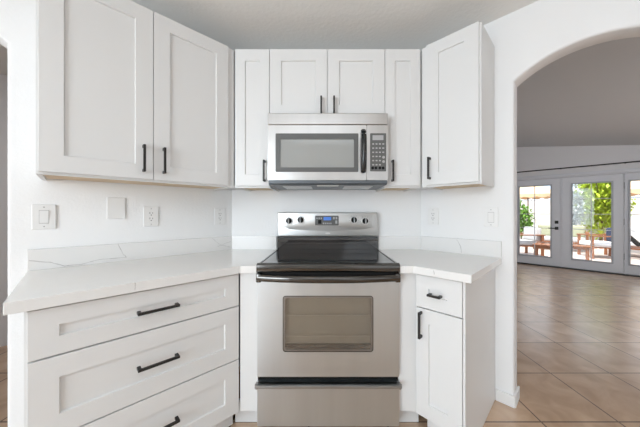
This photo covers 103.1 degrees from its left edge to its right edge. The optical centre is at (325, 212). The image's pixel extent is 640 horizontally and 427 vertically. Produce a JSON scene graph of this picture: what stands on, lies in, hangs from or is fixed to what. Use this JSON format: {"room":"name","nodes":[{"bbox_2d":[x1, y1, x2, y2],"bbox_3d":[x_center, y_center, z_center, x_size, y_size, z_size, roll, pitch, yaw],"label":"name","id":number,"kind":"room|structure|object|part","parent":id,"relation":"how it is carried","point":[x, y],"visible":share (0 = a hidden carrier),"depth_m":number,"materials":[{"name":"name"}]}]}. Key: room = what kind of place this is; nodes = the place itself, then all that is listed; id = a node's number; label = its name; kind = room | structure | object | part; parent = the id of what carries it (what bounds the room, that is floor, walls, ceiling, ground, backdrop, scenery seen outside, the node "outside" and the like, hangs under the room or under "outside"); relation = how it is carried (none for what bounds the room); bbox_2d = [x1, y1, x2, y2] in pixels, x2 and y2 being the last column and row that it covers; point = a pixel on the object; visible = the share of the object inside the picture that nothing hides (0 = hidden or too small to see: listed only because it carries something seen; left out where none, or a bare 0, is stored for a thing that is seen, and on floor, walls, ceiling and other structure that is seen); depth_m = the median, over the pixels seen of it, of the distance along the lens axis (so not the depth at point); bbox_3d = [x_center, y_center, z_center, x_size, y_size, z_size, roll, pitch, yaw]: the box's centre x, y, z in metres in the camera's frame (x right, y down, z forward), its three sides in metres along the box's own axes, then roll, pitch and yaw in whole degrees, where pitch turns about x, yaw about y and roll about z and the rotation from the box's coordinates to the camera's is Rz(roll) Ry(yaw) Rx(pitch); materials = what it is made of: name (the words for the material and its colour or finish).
{"room":"kitchen","nodes":[
{"label":"kitchen","id":0,"kind":"room"},
{"bbox_2d":[0,74,7,346],"bbox_3d":[-2.912,-0.020,2.347,5.200,2.440,0.111,0,0,-45],"label":"wall","id":1,"kind":"structure","parent":0,"point":[3,78],"depth_m":2.28,"materials":[{"name":"white paint"}]},
{"bbox_2d":[0,0,231,426],"bbox_3d":[-2.151,-0.020,0.654,0.121,2.440,3.883,0,0,45],"label":"wall","id":2,"kind":"structure","parent":0,"point":[81,206],"depth_m":1.29,"materials":[{"name":"white paint"}]},
{"bbox_2d":[31,204,55,229],"bbox_3d":[-1.427,0.022,1.285,0.012,0.126,0.084,0,0,45],"label":"light switch","id":3,"kind":"object","parent":2,"relation":"attached to","point":[43,216],"visible":1,"depth_m":1.28,"materials":[{"name":"white plastic"}]},
{"bbox_2d":[107,197,124,218],"bbox_3d":[-1.228,-0.025,1.487,0.084,0.126,0.007,0,0,-45],"label":"blank plate","id":4,"kind":"object","parent":2,"relation":"attached to","point":[115,206],"visible":1,"depth_m":1.48,"materials":[{"name":"white plastic"}]},
{"bbox_2d":[36,0,233,190],"bbox_3d":[-1.004,-0.617,1.460,0.860,0.907,0.357,0,0,-45],"label":"upper cabinet","id":5,"kind":"object","parent":2,"relation":"attached to","point":[127,92],"visible":1,"depth_m":1.28,"materials":[{"name":"white paint"}]},
{"bbox_3d":[-1.066,-0.621,1.210,0.020,0.894,0.405,0,0,45],"label":"door","id":6,"kind":"part","parent":5,"relation":"part of","materials":[{"name":"white paint"}]},
{"bbox_3d":[-1.030,-0.176,1.486,0.826,0.005,0.282,0,0,-45],"label":"panel","id":7,"kind":"part","parent":5,"relation":"part of","materials":[{"name":"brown wood"}]},
{"bbox_3d":[-0.933,-0.279,1.304,0.011,0.138,0.036,0,0,-45],"label":"handle","id":8,"kind":"part","parent":5,"relation":"part of","materials":[{"name":"black metal"}]},
{"bbox_3d":[-0.870,-0.279,1.368,0.011,0.138,0.036,0,0,-45],"label":"handle","id":9,"kind":"part","parent":5,"relation":"part of","materials":[{"name":"black metal"}]},
{"bbox_3d":[-0.777,-0.621,1.498,0.405,0.894,0.020,0,0,-45],"label":"door","id":10,"kind":"part","parent":5,"relation":"part of","materials":[{"name":"white paint"}]},
{"bbox_2d":[143,206,158,226],"bbox_3d":[-1.107,0.025,1.607,0.080,0.126,0.009,0,0,-45],"label":"outlet","id":11,"kind":"object","parent":2,"relation":"attached to","point":[150,214],"visible":1,"depth_m":1.60,"materials":[{"name":"white plastic"}]},
{"bbox_2d":[214,208,224,224],"bbox_3d":[-0.800,0.030,1.914,0.080,0.126,0.009,0,0,-45],"label":"outlet","id":12,"kind":"object","parent":2,"relation":"attached to","point":[219,213],"visible":1,"depth_m":1.91,"materials":[{"name":"white plastic"}]},
{"bbox_2d":[0,0,537,74],"bbox_3d":[-0.650,-1.270,0.100,8.500,0.060,8.400,0,0,0],"label":"ceiling","id":13,"kind":"structure","parent":0,"point":[236,24],"depth_m":1.64,"materials":[{"name":"white paint"}]},
{"bbox_2d":[0,263,639,426],"bbox_3d":[1.000,1.230,1.465,14.000,0.060,12.130,0,0,0],"label":"floor","id":14,"kind":"structure","parent":0,"point":[578,331],"depth_m":2.12,"materials":[{"name":"tile"}]},
{"bbox_2d":[24,274,238,426],"bbox_3d":[-0.943,0.763,1.318,0.760,0.873,0.644,0,0,-45],"label":"base cabinet","id":15,"kind":"object","parent":14,"relation":"on","point":[167,356],"visible":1,"depth_m":1.07,"materials":[{"name":"white paint"}]},
{"bbox_3d":[-0.746,0.420,1.124,0.749,0.170,0.020,0,0,-45],"label":"drawer","id":16,"kind":"part","parent":15,"relation":"part of","materials":[{"name":"white paint"}]},
{"bbox_2d":[3,236,276,315],"bbox_3d":[-0.765,0.254,1.461,1.292,0.144,0.697,0,0,-45],"label":"countertop","id":17,"kind":"structure","parent":15,"relation":"on","point":[54,277],"depth_m":1.30,"materials":[{"name":"white stone"}]},
{"bbox_3d":[-0.726,0.652,1.106,0.155,0.011,0.036,0,0,-45],"label":"handle","id":18,"kind":"part","parent":15,"relation":"part of","materials":[{"name":"black metal"}]},
{"bbox_3d":[-0.726,0.420,1.106,0.155,0.011,0.036,0,0,-45],"label":"handle","id":19,"kind":"part","parent":15,"relation":"part of","materials":[{"name":"black metal"}]},
{"bbox_3d":[-0.746,0.942,1.124,0.749,0.284,0.020,0,0,-45],"label":"drawer","id":20,"kind":"part","parent":15,"relation":"part of","materials":[{"name":"white paint"}]},
{"bbox_3d":[-0.726,0.942,1.106,0.155,0.011,0.036,0,0,-45],"label":"handle","id":21,"kind":"part","parent":15,"relation":"part of","materials":[{"name":"black metal"}]},
{"bbox_2d":[235,273,258,421],"bbox_3d":[-0.447,0.763,1.430,0.147,0.873,0.080,0,0,0],"label":"filler panel","id":22,"kind":"object","parent":14,"relation":"on","point":[247,412],"visible":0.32,"depth_m":1.39,"materials":[{"name":"white paint"}]},
{"bbox_2d":[255,213,401,425],"bbox_3d":[0.012,0.600,1.639,0.778,1.200,0.685,0,0,0],"label":"range","id":23,"kind":"object","parent":14,"relation":"on","point":[328,298],"visible":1,"depth_m":1.36,"materials":[{"name":"silver metal"}]},
{"bbox_3d":[-0.364,0.288,1.653,0.010,0.023,0.544,0,0,0],"label":"trim","id":24,"kind":"part","parent":23,"relation":"part of","materials":[{"name":"white stone"}]},
{"bbox_3d":[-0.279,0.063,1.900,0.060,0.060,0.039,0,0,0],"label":"knob","id":25,"kind":"part","parent":23,"relation":"part of","materials":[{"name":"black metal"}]},
{"bbox_3d":[-0.192,0.056,1.900,0.060,0.060,0.039,0,0,0],"label":"knob","id":26,"kind":"part","parent":23,"relation":"part of","materials":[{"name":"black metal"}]},
{"bbox_3d":[0.006,0.060,1.919,0.179,0.074,0.002,0,0,0],"label":"clock panel","id":27,"kind":"part","parent":23,"relation":"part of","materials":[{"name":"grey plastic"}]},
{"bbox_3d":[0.012,1.029,1.375,0.760,0.232,0.030,0,0,0],"label":"storage drawer","id":28,"kind":"part","parent":23,"relation":"part of","materials":[{"name":"silver metal"}]},
{"bbox_3d":[0.012,0.294,1.365,0.764,0.044,0.032,0,0,0],"label":"rail","id":29,"kind":"part","parent":23,"relation":"part of","materials":[{"name":"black metal"}]},
{"bbox_3d":[0.012,0.344,1.376,0.760,0.047,0.036,0,0,0],"label":"door trim","id":30,"kind":"part","parent":23,"relation":"part of","materials":[{"name":"black metal"}]},
{"bbox_2d":[262,249,393,262],"bbox_3d":[0.012,0.289,1.653,0.740,0.020,0.536,0,0,0],"label":"cooktop","id":31,"kind":"object","parent":23,"relation":"in","point":[279,255],"depth_m":1.61,"materials":[{"name":"black glass"}]},
{"bbox_3d":[0.012,0.091,1.954,0.760,0.182,0.057,0,0,0],"label":"control panel","id":32,"kind":"part","parent":23,"relation":"part of","materials":[{"name":"silver metal"}]},
{"bbox_3d":[0.012,0.241,1.956,0.760,0.118,0.052,0,0,0],"label":"backguard glass","id":33,"kind":"part","parent":23,"relation":"part of","materials":[{"name":"black glass"}]},
{"bbox_3d":[0.012,0.919,1.347,0.778,0.021,0.034,0,0,0],"label":"drawer handle","id":34,"kind":"part","parent":23,"relation":"part of","materials":[{"name":"grey metal"}]},
{"bbox_2d":[256,273,400,376],"bbox_3d":[0.012,0.601,1.348,0.760,0.559,0.102,0,0,0],"label":"oven","id":35,"kind":"object","parent":23,"relation":"in","point":[309,324],"depth_m":1.36,"materials":[{"name":"silver metal"}]},
{"bbox_3d":[0.211,0.056,1.900,0.060,0.060,0.039,0,0,0],"label":"knob","id":36,"kind":"part","parent":23,"relation":"part of","materials":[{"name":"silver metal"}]},
{"bbox_3d":[0.295,0.064,1.900,0.060,0.060,0.039,0,0,0],"label":"knob","id":37,"kind":"part","parent":23,"relation":"part of","materials":[{"name":"silver metal"}]},
{"bbox_3d":[0.388,0.288,1.653,0.010,0.023,0.544,0,0,0],"label":"trim","id":38,"kind":"part","parent":23,"relation":"part of","materials":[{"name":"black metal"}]},
{"bbox_2d":[398,273,417,421],"bbox_3d":[0.464,0.763,1.430,0.133,0.873,0.080,0,0,0],"label":"filler panel","id":39,"kind":"object","parent":14,"relation":"on","point":[407,286],"visible":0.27,"depth_m":1.39,"materials":[{"name":"white paint"}]},
{"bbox_2d":[416,269,494,426],"bbox_3d":[0.775,0.763,1.492,0.245,0.873,0.644,0,0,45],"label":"base cabinet","id":40,"kind":"object","parent":14,"relation":"on","point":[455,320],"visible":0.94,"depth_m":1.31,"materials":[{"name":"white paint"}]},
{"bbox_3d":[0.497,0.594,1.341,0.011,0.138,0.036,0,0,45],"label":"handle","id":41,"kind":"part","parent":40,"relation":"part of","materials":[{"name":"black metal"}]},
{"bbox_3d":[0.549,0.424,1.288,0.066,0.011,0.036,0,0,45],"label":"handle","id":42,"kind":"part","parent":40,"relation":"part of","materials":[{"name":"black metal"}]},
{"bbox_3d":[0.575,0.419,1.300,0.020,0.170,0.229,0,0,-45],"label":"drawer","id":43,"kind":"part","parent":40,"relation":"part of","materials":[{"name":"white paint"}]},
{"bbox_3d":[0.575,0.797,1.300,0.020,0.574,0.229,0,0,-45],"label":"door","id":44,"kind":"part","parent":40,"relation":"part of","materials":[{"name":"white paint"}]},
{"bbox_2d":[378,236,501,283],"bbox_3d":[0.600,0.255,1.641,0.684,0.143,0.771,0,0,-45],"label":"countertop","id":45,"kind":"structure","parent":40,"relation":"on","point":[455,259],"depth_m":1.65,"materials":[{"name":"white stone"}]},
{"bbox_2d":[232,190,420,365],"bbox_3d":[0.003,-0.020,2.042,1.478,2.440,0.115,0,0,0],"label":"wall","id":46,"kind":"structure","parent":0,"point":[255,212],"depth_m":1.99,"materials":[{"name":"white paint"}]},
{"bbox_2d":[27,236,276,270],"bbox_3d":[-0.976,0.234,1.692,1.309,0.104,0.213,0,0,-34],"label":"backsplash","id":47,"kind":"structure","parent":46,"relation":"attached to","point":[48,258],"depth_m":1.54,"materials":[{"name":"white stone"}]},
{"bbox_2d":[229,49,278,191],"bbox_3d":[-0.592,-0.617,1.804,0.446,0.907,0.358,0,0,0],"label":"upper cabinet","id":48,"kind":"object","parent":46,"relation":"attached to","point":[251,66],"visible":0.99,"depth_m":1.66,"materials":[{"name":"white paint"}]},
{"bbox_3d":[-0.482,-0.621,1.670,0.222,0.894,0.020,0,0,0],"label":"door","id":49,"kind":"part","parent":48,"relation":"part of","materials":[{"name":"white paint"}]},
{"bbox_3d":[-0.485,-0.176,1.840,0.199,0.005,0.282,0,0,0],"label":"panel","id":50,"kind":"part","parent":48,"relation":"part of","materials":[{"name":"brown wood"}]},
{"bbox_3d":[-0.400,-0.270,1.643,0.011,0.138,0.036,0,0,0],"label":"handle","id":51,"kind":"part","parent":48,"relation":"part of","materials":[{"name":"black metal"}]},
{"bbox_2d":[270,49,384,112],"bbox_3d":[0.008,-0.848,1.804,0.752,0.445,0.357,0,0,0],"label":"upper cabinet","id":52,"kind":"object","parent":46,"relation":"attached to","point":[301,80],"visible":0.85,"depth_m":1.66,"materials":[{"name":"white paint"}]},
{"bbox_3d":[-0.180,-0.849,1.670,0.375,0.439,0.020,0,0,0],"label":"door","id":53,"kind":"part","parent":52,"relation":"part of","materials":[{"name":"white paint"}]},
{"bbox_3d":[-0.031,-0.697,1.643,0.011,0.105,0.036,0,0,0],"label":"handle","id":54,"kind":"part","parent":52,"relation":"part of","materials":[{"name":"black metal"}]},
{"bbox_2d":[268,113,387,189],"bbox_3d":[0.011,-0.397,1.759,0.754,0.450,0.444,0,0,0],"label":"microwave","id":55,"kind":"object","parent":52,"relation":"attached to","point":[307,151],"visible":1,"depth_m":1.59,"materials":[{"name":"grey metal"}]},
{"bbox_3d":[-0.056,-0.375,1.607,0.618,0.344,0.036,0,0,0],"label":"door","id":56,"kind":"part","parent":55,"relation":"part of","materials":[{"name":"silver metal"}]},
{"bbox_3d":[0.234,-0.383,1.564,0.031,0.274,0.054,0,0,0],"label":"handle","id":57,"kind":"part","parent":55,"relation":"part of","materials":[{"name":"black plastic"}]},
{"bbox_3d":[0.322,-0.375,1.607,0.134,0.344,0.036,0,0,0],"label":"control panel","id":58,"kind":"part","parent":55,"relation":"part of","materials":[{"name":"silver metal"}]},
{"bbox_3d":[0.052,-0.697,1.643,0.011,0.105,0.036,0,0,0],"label":"handle","id":59,"kind":"part","parent":52,"relation":"part of","materials":[{"name":"black metal"}]},
{"bbox_3d":[0.197,-0.849,1.670,0.373,0.439,0.020,0,0,0],"label":"door","id":60,"kind":"part","parent":52,"relation":"part of","materials":[{"name":"white paint"}]},
{"bbox_2d":[375,49,427,191],"bbox_3d":[0.609,-0.617,1.804,0.448,0.907,0.358,0,0,0],"label":"upper cabinet","id":61,"kind":"object","parent":46,"relation":"attached to","point":[403,67],"visible":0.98,"depth_m":1.66,"materials":[{"name":"white paint"}]},
{"bbox_3d":[0.432,-0.270,1.643,0.011,0.138,0.036,0,0,0],"label":"handle","id":62,"kind":"part","parent":61,"relation":"part of","materials":[{"name":"black metal"}]},
{"bbox_3d":[0.502,-0.176,1.840,0.201,0.005,0.282,0,0,0],"label":"panel","id":63,"kind":"part","parent":61,"relation":"part of","materials":[{"name":"brown wood"}]},
{"bbox_3d":[0.502,-0.621,1.670,0.230,0.894,0.020,0,0,0],"label":"door","id":64,"kind":"part","parent":61,"relation":"part of","materials":[{"name":"white paint"}]},
{"bbox_2d":[421,0,639,394],"bbox_3d":[2.156,-0.275,0.656,3.879,2.950,0.121,0,0,45],"label":"wall","id":65,"kind":"structure","parent":0,"point":[525,40],"depth_m":1.59,"materials":[{"name":"white paint"}]},
{"bbox_2d":[428,208,438,224],"bbox_3d":[0.807,0.030,1.913,0.009,0.126,0.080,0,0,-45],"label":"outlet","id":66,"kind":"object","parent":65,"relation":"attached to","point":[433,213],"visible":1,"depth_m":1.91,"materials":[{"name":"white plastic"}]},
{"bbox_2d":[378,236,501,257],"bbox_3d":[0.792,0.234,1.859,0.801,0.103,0.173,0,0,28],"label":"backsplash","id":67,"kind":"structure","parent":65,"relation":"attached to","point":[487,248],"depth_m":1.84,"materials":[{"name":"white stone"}]},
{"bbox_2d":[422,21,493,189],"bbox_3d":[0.840,-0.617,1.630,0.338,0.907,0.357,0,0,45],"label":"upper cabinet","id":68,"kind":"object","parent":65,"relation":"attached to","point":[458,67],"visible":1,"depth_m":1.52,"materials":[{"name":"white paint"}]},
{"bbox_3d":[0.647,-0.278,1.596,0.011,0.138,0.036,0,0,45],"label":"handle","id":69,"kind":"part","parent":68,"relation":"part of","materials":[{"name":"black metal"}]},
{"bbox_3d":[0.866,-0.176,1.656,0.304,0.005,0.282,0,0,45],"label":"panel","id":70,"kind":"part","parent":68,"relation":"part of","materials":[{"name":"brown wood"}]},
{"bbox_2d":[484,208,497,226],"bbox_3d":[1.070,0.031,1.648,0.080,0.126,0.012,0,0,45],"label":"light switch","id":71,"kind":"object","parent":65,"relation":"attached to","point":[490,214],"visible":1,"depth_m":1.65,"materials":[{"name":"white plastic"}]},
{"bbox_2d":[495,386,519,407],"bbox_3d":[1.171,1.165,1.638,0.106,0.070,0.143,0,0,45],"label":"baseboard","id":72,"kind":"structure","parent":65,"relation":"attached to","point":[503,397],"depth_m":1.59,"materials":[{"name":"white"}]},
{"bbox_2d":[517,37,639,146],"bbox_3d":[3.753,-1.325,2.939,5.668,0.789,4.350,0,0,-45],"label":"ceiling","id":73,"kind":"structure","parent":0,"point":[588,96],"depth_m":3.12,"materials":[{"name":"grey paint"}]},
{"bbox_2d":[517,145,639,176],"bbox_3d":[5.714,-0.220,4.901,0.121,2.839,4.350,0,0,-45],"label":"wall","id":74,"kind":"structure","parent":0,"point":[528,158],"depth_m":5.33,"materials":[{"name":"white paint"}]},
{"bbox_2d":[517,178,560,266],"bbox_3d":[4.780,0.214,5.823,0.107,1.928,0.880,0,0,-45],"label":"door","id":75,"kind":"structure","parent":74,"relation":"in","point":[554,259],"depth_m":5.62,"materials":[{"name":"white paint"}]},
{"bbox_3d":[4.780,0.193,5.822,0.598,1.630,0.018,0,0,45],"label":"glazing frame","id":76,"kind":"part","parent":75,"relation":"part of","materials":[{"name":"grey"}]},
{"bbox_2d":[517,168,639,180],"bbox_3d":[5.411,0.185,5.184,0.149,2.030,2.840,0,0,-45],"label":"trim","id":77,"kind":"structure","parent":74,"relation":"attached to","point":[629,170],"depth_m":5.23,"materials":[{"name":"white paint"}]},
{"bbox_2d":[517,262,639,276],"bbox_3d":[5.417,1.191,5.191,0.131,0.018,2.680,0,0,-45],"label":"trim","id":78,"kind":"structure","parent":74,"relation":"attached to","point":[517,262],"depth_m":5.27,"materials":[{"name":"grey"}]},
{"bbox_2d":[517,161,639,172],"bbox_3d":[5.391,-0.940,5.073,0.093,0.024,3.350,0,0,-45],"label":"curtain rod","id":79,"kind":"object","parent":74,"relation":"attached to","point":[630,161],"visible":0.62,"depth_m":5.17,"materials":[{"name":"black metal"}]},
{"bbox_2d":[562,174,623,273],"bbox_3d":[5.437,0.214,5.197,0.888,1.928,0.063,0,0,45],"label":"door","id":80,"kind":"structure","parent":74,"relation":"in","point":[616,265],"depth_m":5.12,"materials":[{"name":"white paint"}]},
{"bbox_3d":[5.416,0.193,5.186,0.598,1.630,0.018,0,0,45],"label":"glazing frame","id":81,"kind":"part","parent":80,"relation":"part of","materials":[{"name":"grey"}]},
{"bbox_2d":[561,173,625,273],"bbox_3d":[5.432,0.213,5.204,0.913,1.933,0.070,0,0,45],"label":"trim","id":82,"kind":"structure","parent":74,"relation":"attached to","point":[624,173],"depth_m":4.87,"materials":[{"name":"white paint"}]},
{"bbox_2d":[626,172,639,274],"bbox_3d":[6.065,0.214,4.569,0.064,1.928,0.877,0,0,-45],"label":"door","id":83,"kind":"structure","parent":74,"relation":"in","point":[632,269],"depth_m":4.82,"materials":[{"name":"white paint"}]},
{"label":"outside","id":84,"kind":"structure","parent":0,"visible":0},
{"bbox_2d":[520,240,639,264],"bbox_3d":[9.550,1.260,8.136,14.000,0.080,9.880,0,0,45],"label":"paving","id":85,"kind":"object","parent":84,"point":[599,255],"depth_m":7.38,"materials":[{"name":"white concrete"}]},
{"bbox_2d":[520,199,535,238],"bbox_3d":[7.075,0.358,9.233,0.855,1.728,0.909,0,0,29],"label":"bush","id":86,"kind":"object","parent":85,"relation":"on","point":[524,213],"visible":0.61,"depth_m":9.02,"materials":[{"name":"green plant"}]},
{"bbox_2d":[520,227,545,255],"bbox_3d":[5.667,0.820,7.351,0.770,0.800,0.740,0,0,7],"label":"armchair","id":87,"kind":"object","parent":85,"relation":"on","point":[528,234],"visible":0.46,"depth_m":7.08,"materials":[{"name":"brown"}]},
{"bbox_2d":[520,239,536,244],"bbox_3d":[5.597,0.855,7.359,0.590,0.130,0.580,0,0,7],"label":"seat cushion","id":88,"kind":"object","parent":87,"relation":"on","point":[523,241],"depth_m":7.08,"materials":[{"name":"grey fabric"}]},
{"bbox_2d":[524,227,540,240],"bbox_3d":[5.940,0.610,7.319,0.140,0.380,0.580,0,0,7],"label":"cushion","id":89,"kind":"object","parent":87,"relation":"on","point":[526,230],"depth_m":7.20,"materials":[{"name":"grey fabric"}]},
{"bbox_3d":[5.629,0.625,7.023,0.770,0.030,0.080,0,0,7],"label":"armrest","id":90,"kind":"part","parent":87,"relation":"part of","materials":[{"name":"brown wood"}]},
{"bbox_3d":[5.952,0.930,6.983,0.060,0.580,0.055,0,0,7],"label":"leg","id":91,"kind":"part","parent":87,"relation":"part of","materials":[{"name":"brown wood"}]},
{"bbox_2d":[520,186,549,218],"bbox_3d":[8.271,-0.075,10.400,1.900,2.590,1.900,0,0,0],"label":"patio umbrella","id":92,"kind":"object","parent":85,"relation":"on","point":[526,193],"visible":0.32,"depth_m":9.77,"materials":[{"name":"brown fabric"}]},
{"bbox_2d":[532,243,549,254],"bbox_3d":[5.716,1.025,6.600,0.440,0.390,0.512,0,0,-45],"label":"patio table","id":93,"kind":"object","parent":85,"relation":"on","point":[537,245],"visible":0.43,"depth_m":6.59,"materials":[{"name":"brown wood"}]},
{"bbox_2d":[533,225,588,248],"bbox_3d":[7.643,0.820,8.296,1.320,0.800,0.770,0,0,45],"label":"sofa","id":94,"kind":"object","parent":85,"relation":"on","point":[544,231],"visible":0.27,"depth_m":8.21,"materials":[{"name":"grey fabric"}]},
{"bbox_2d":[538,225,549,235],"bbox_3d":[7.630,0.610,8.698,0.575,0.380,0.140,0,0,45],"label":"cushion","id":95,"kind":"object","parent":94,"relation":"on","point":[544,231],"depth_m":8.71,"materials":[{"name":"beige fabric"}]},
{"bbox_2d":[544,236,549,240],"bbox_3d":[7.387,0.855,8.454,0.575,0.130,0.590,0,0,45],"label":"seat cushion","id":96,"kind":"object","parent":94,"relation":"on","point":[546,238],"depth_m":8.27,"materials":[{"name":"grey fabric"}]},
{"bbox_2d":[573,237,584,241],"bbox_3d":[7.800,0.855,8.040,0.590,0.130,0.575,0,0,-45],"label":"seat cushion","id":97,"kind":"object","parent":94,"relation":"on","point":[574,238],"depth_m":7.80,"materials":[{"name":"grey fabric"}]},
{"bbox_2d":[573,225,584,236],"bbox_3d":[8.044,0.610,8.284,0.140,0.380,0.575,0,0,-45],"label":"cushion","id":98,"kind":"object","parent":94,"relation":"on","point":[575,227],"depth_m":8.14,"materials":[{"name":"beige fabric"}]},
{"bbox_2d":[521,198,639,240],"bbox_3d":[11.205,0.345,9.790,0.202,1.810,14.000,0,0,-45],"label":"wall","id":99,"kind":"structure","parent":85,"relation":"on","point":[542,207],"depth_m":11.16,"materials":[{"name":"white paint"}]},
{"bbox_2d":[573,184,587,225],"bbox_3d":[8.654,-0.063,8.940,0.825,2.569,0.803,0,0,28],"label":"flowering shrub","id":100,"kind":"object","parent":85,"relation":"on","point":[578,209],"visible":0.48,"depth_m":8.75,"materials":[{"name":"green plant"}]},
{"bbox_2d":[573,244,590,259],"bbox_3d":[6.372,1.025,6.500,0.480,0.390,0.552,0,0,-45],"label":"patio table","id":101,"kind":"object","parent":85,"relation":"on","point":[586,248],"visible":0.42,"depth_m":6.26,"materials":[{"name":"brown wood"}]},
{"bbox_3d":[6.400,1.040,6.217,0.060,0.360,0.060,0,0,-45],"label":"leg","id":102,"kind":"part","parent":101,"relation":"part of","materials":[{"name":"brown wood"}]},
{"bbox_2d":[577,228,610,258],"bbox_3d":[7.493,0.820,6.902,0.770,0.800,0.760,0,0,24],"label":"armchair","id":103,"kind":"object","parent":85,"relation":"on","point":[604,244],"visible":0.42,"depth_m":6.88,"materials":[{"name":"brown wood"}]},
{"bbox_3d":[7.324,0.930,7.350,0.060,0.580,0.055,0,0,24],"label":"leg","id":104,"kind":"part","parent":103,"relation":"part of","materials":[{"name":"brown wood"}]},
{"bbox_3d":[7.048,0.930,6.723,0.060,0.580,0.055,0,0,24],"label":"leg","id":105,"kind":"part","parent":103,"relation":"part of","materials":[{"name":"brown wood"}]},
{"bbox_2d":[579,240,610,247],"bbox_3d":[7.429,0.855,6.930,0.590,0.130,0.600,0,0,24],"label":"seat cushion","id":106,"kind":"object","parent":103,"relation":"on","point":[604,244],"depth_m":6.75,"materials":[{"name":"white fabric"}]},
{"bbox_2d":[606,228,610,241],"bbox_3d":[7.745,0.610,6.791,0.140,0.380,0.600,0,0,24],"label":"cushion","id":107,"kind":"object","parent":103,"relation":"on","point":[608,233],"depth_m":6.96,"materials":[{"name":"blue fabric"}]},
{"bbox_2d":[574,182,636,240],"bbox_3d":[10.294,-0.496,9.605,1.748,3.437,1.703,0,0,31],"label":"tree","id":108,"kind":"object","parent":85,"relation":"on","point":[599,190],"visible":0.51,"depth_m":9.30,"materials":[{"name":"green plant"}]},
{"bbox_2d":[604,227,639,254],"bbox_3d":[8.669,0.820,6.798,0.770,0.800,1.520,0,0,-22],"label":"sofa","id":109,"kind":"object","parent":85,"relation":"on","point":[633,229],"visible":0.06,"depth_m":7.19,"materials":[{"name":"brown wood"}]},
{"bbox_3d":[8.087,0.930,7.342,0.060,0.580,0.055,0,0,-22],"label":"leg","id":110,"kind":"part","parent":109,"relation":"part of","materials":[{"name":"brown wood"}]},
{"bbox_2d":[631,230,639,246],"bbox_3d":[8.025,0.663,6.514,0.102,0.425,0.425,0,0,-34],"label":"throw pillow","id":111,"kind":"object","parent":109,"relation":"on","point":[635,237],"visible":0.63,"depth_m":6.52,"materials":[{"name":"white fabric"}]},
{"bbox_2d":[631,227,639,233],"bbox_3d":[8.796,0.610,7.219,0.140,0.380,0.675,0,0,-22],"label":"cushion","id":112,"kind":"object","parent":109,"relation":"on","point":[633,229],"depth_m":7.19,"materials":[{"name":"grey fabric"}]},
{"bbox_2d":[631,181,639,195],"bbox_3d":[9.496,-0.075,7.200,1.700,2.590,1.700,0,0,0],"label":"patio umbrella","id":113,"kind":"object","parent":85,"relation":"on","point":[635,185],"visible":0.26,"depth_m":7.18,"materials":[{"name":"brown fabric"}]}
]}

